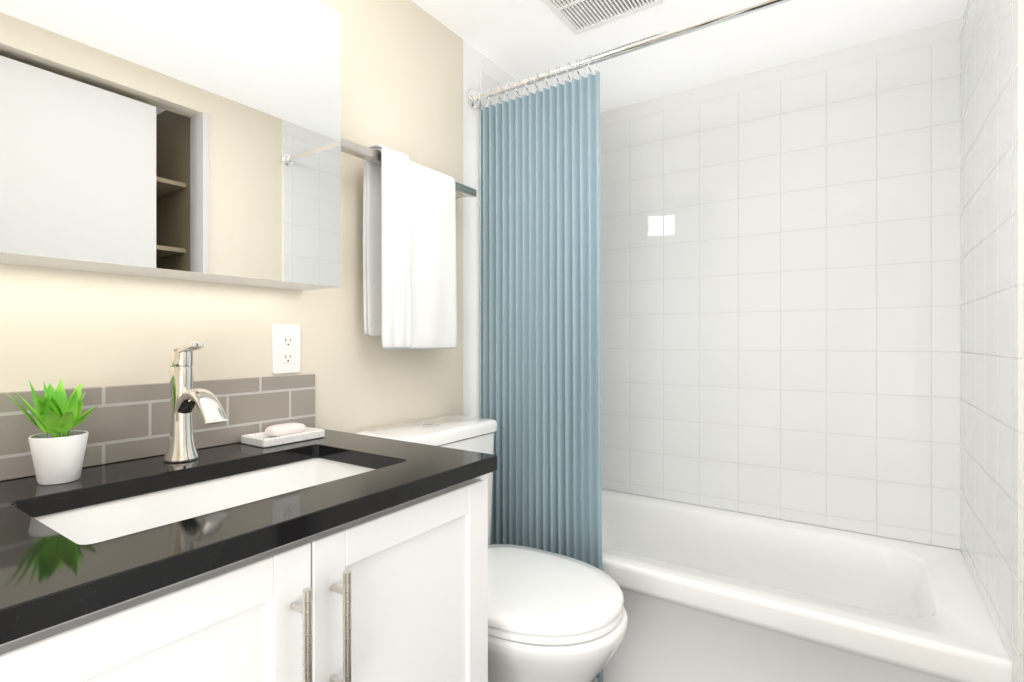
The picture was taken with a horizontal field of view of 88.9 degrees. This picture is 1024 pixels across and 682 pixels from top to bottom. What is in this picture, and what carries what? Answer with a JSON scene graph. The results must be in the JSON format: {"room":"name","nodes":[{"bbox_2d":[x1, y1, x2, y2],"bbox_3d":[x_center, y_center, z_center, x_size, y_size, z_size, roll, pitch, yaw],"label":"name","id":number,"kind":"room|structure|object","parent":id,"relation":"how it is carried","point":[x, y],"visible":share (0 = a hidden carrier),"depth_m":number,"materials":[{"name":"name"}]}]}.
{"room":"bathroom","nodes":[
{"label":"bathroom","id":0,"kind":"room"},
{"bbox_2d":[0,0,534,433],"bbox_3d":[-0.639,0.015,1.252,0.100,2.170,3.360,0,0,34],"label":"wall","id":1,"kind":"structure","parent":0,"point":[401,76],"depth_m":1.44,"materials":[{"name":"paint"}]},
{"bbox_2d":[0,374,314,480],"bbox_3d":[-0.847,0.157,0.847,0.009,0.144,1.207,0,0,34],"label":"backsplash","id":2,"kind":"structure","parent":1,"relation":"attached to","point":[120,423],"depth_m":1.03,"materials":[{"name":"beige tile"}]},
{"bbox_2d":[0,0,340,289],"bbox_3d":[-0.748,-0.452,0.866,0.149,0.647,1.000,0,0,34],"label":"upper cabinet","id":3,"kind":"object","parent":1,"relation":"attached to","point":[196,140],"visible":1,"depth_m":0.94,"materials":[{"name":"glass"}]},
{"bbox_2d":[272,324,300,373],"bbox_3d":[-0.552,0.020,1.283,0.009,0.120,0.074,0,0,34],"label":"electrical outlet","id":4,"kind":"object","parent":1,"relation":"attached to","point":[286,349],"visible":1,"depth_m":1.28,"materials":[{"name":"white plastic"}]},
{"bbox_2d":[341,137,476,349],"bbox_3d":[-0.301,-0.255,1.554,0.121,0.556,0.560,0,0,34],"label":"towel rail","id":5,"kind":"object","parent":1,"relation":"attached to","point":[409,258],"visible":0.94,"depth_m":1.47,"materials":[{"name":"silver metal"}]},
{"bbox_2d":[366,148,456,349],"bbox_3d":[-0.287,-0.250,1.545,0.072,0.550,0.311,0,0,34],"label":"towel","id":6,"kind":"object","parent":5,"relation":"hanging from","point":[411,294],"depth_m":1.47,"materials":[{"name":"fabric"}]},
{"bbox_2d":[480,70,519,417],"bbox_3d":[0.084,-0.156,2.227,0.008,1.688,0.717,0,0,34],"label":"tile","id":7,"kind":"structure","parent":1,"relation":"attached to","point":[487,81],"depth_m":1.94,"materials":[{"name":"white tile"}]},
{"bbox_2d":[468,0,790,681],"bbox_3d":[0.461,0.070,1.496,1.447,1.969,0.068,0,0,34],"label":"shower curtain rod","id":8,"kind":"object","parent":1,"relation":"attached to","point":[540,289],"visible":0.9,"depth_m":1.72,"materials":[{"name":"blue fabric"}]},
{"bbox_2d":[480,71,603,681],"bbox_3d":[0.084,0.110,1.748,0.477,1.890,0.030,0,0,34],"label":"curtain","id":9,"kind":"object","parent":8,"relation":"hanging from","point":[541,200],"depth_m":1.73,"materials":[{"name":"fabric"}]},
{"bbox_2d":[411,0,967,112],"bbox_3d":[0.210,-1.100,0.678,2.150,0.060,3.360,0,0,34],"label":"ceiling","id":10,"kind":"structure","parent":0,"point":[519,39],"depth_m":1.83,"materials":[{"name":"white paint"}]},
{"bbox_2d":[542,0,663,34],"bbox_3d":[0.260,-1.062,1.592,0.310,0.014,0.310,0,0,34],"label":"ceiling vent","id":11,"kind":"object","parent":10,"relation":"in","point":[576,17],"visible":0.96,"depth_m":1.67,"materials":[{"name":"white plastic"}]},
{"bbox_2d":[600,17,962,549],"bbox_3d":[0.956,0.015,2.142,1.550,2.170,0.100,0,0,34],"label":"wall","id":12,"kind":"structure","parent":0,"point":[915,38],"depth_m":1.99,"materials":[{"name":"white paint"}]},
{"bbox_2d":[600,38,959,549],"bbox_3d":[0.884,-0.156,2.125,1.450,1.688,0.008,0,0,34],"label":"tile","id":13,"kind":"structure","parent":12,"relation":"attached to","point":[780,300],"depth_m":1.99,"materials":[{"name":"white tile"}]},
{"bbox_2d":[963,0,971,26],"bbox_3d":[1.308,0.015,1.367,0.100,2.170,0.790,0,0,34],"label":"wall","id":14,"kind":"structure","parent":0,"point":[966,9],"depth_m":1.66,"materials":[{"name":"white paint"}]},
{"bbox_2d":[960,0,1023,677],"bbox_3d":[1.261,-0.156,1.394,0.008,1.688,0.782,0,0,34],"label":"tile","id":15,"kind":"structure","parent":14,"relation":"attached to","point":[992,293],"depth_m":1.28,"materials":[{"name":"white tile"}]},
{"bbox_2d":[1012,664,1023,681],"bbox_3d":[1.057,0.894,1.091,0.008,0.412,0.051,0,0,34],"label":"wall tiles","id":16,"kind":"structure","parent":14,"relation":"attached to","point":[1016,677],"depth_m":1.09,"materials":[{"name":"white tile"}]},
{"bbox_3d":[0.210,1.130,0.678,2.150,0.060,3.360,0,0,34],"label":"floor","id":17,"kind":"structure","parent":0,"visible":0},
{"bbox_2d":[0,429,496,681],"bbox_3d":[-0.600,0.665,0.696,0.585,0.870,1.233,0,0,34],"label":"bathroom vanity","id":18,"kind":"object","parent":17,"relation":"on","point":[333,556],"visible":0.96,"depth_m":0.75,"materials":[{"name":"white wood"}]},
{"bbox_2d":[6,379,96,484],"bbox_3d":[-0.744,0.146,0.843,0.145,0.167,0.106,0,0,34],"label":"plant","id":19,"kind":"object","parent":18,"relation":"on","point":[58,448],"visible":1,"depth_m":0.84,"materials":[{"name":"green plant"}]},
{"bbox_2d":[163,342,227,462],"bbox_3d":[-0.595,0.116,0.980,0.168,0.227,0.060,0,0,34],"label":"faucet","id":20,"kind":"object","parent":18,"relation":"on","point":[186,398],"visible":1,"depth_m":0.99,"materials":[{"name":"silver metal"}]},
{"bbox_2d":[241,423,324,447],"bbox_3d":[-0.528,0.211,1.210,0.096,0.036,0.156,0,0,34],"label":"soap dish","id":21,"kind":"object","parent":18,"relation":"on","point":[279,434],"visible":1,"depth_m":1.18,"materials":[{"name":"ceramic"}]},
{"bbox_2d":[355,415,627,681],"bbox_3d":[-0.036,0.672,1.411,0.707,0.856,0.430,0,0,34],"label":"toilet","id":22,"kind":"object","parent":17,"relation":"on","point":[553,617],"visible":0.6,"depth_m":1.24,"materials":[{"name":"white ceramic"}]},
{"bbox_2d":[594,489,1011,681],"bbox_3d":[0.680,0.895,1.822,1.444,0.410,0.732,0,0,34],"label":"bathtub","id":23,"kind":"object","parent":17,"relation":"on","point":[710,594],"visible":0.67,"depth_m":1.54,"materials":[{"name":"white ceramic"}]}
]}

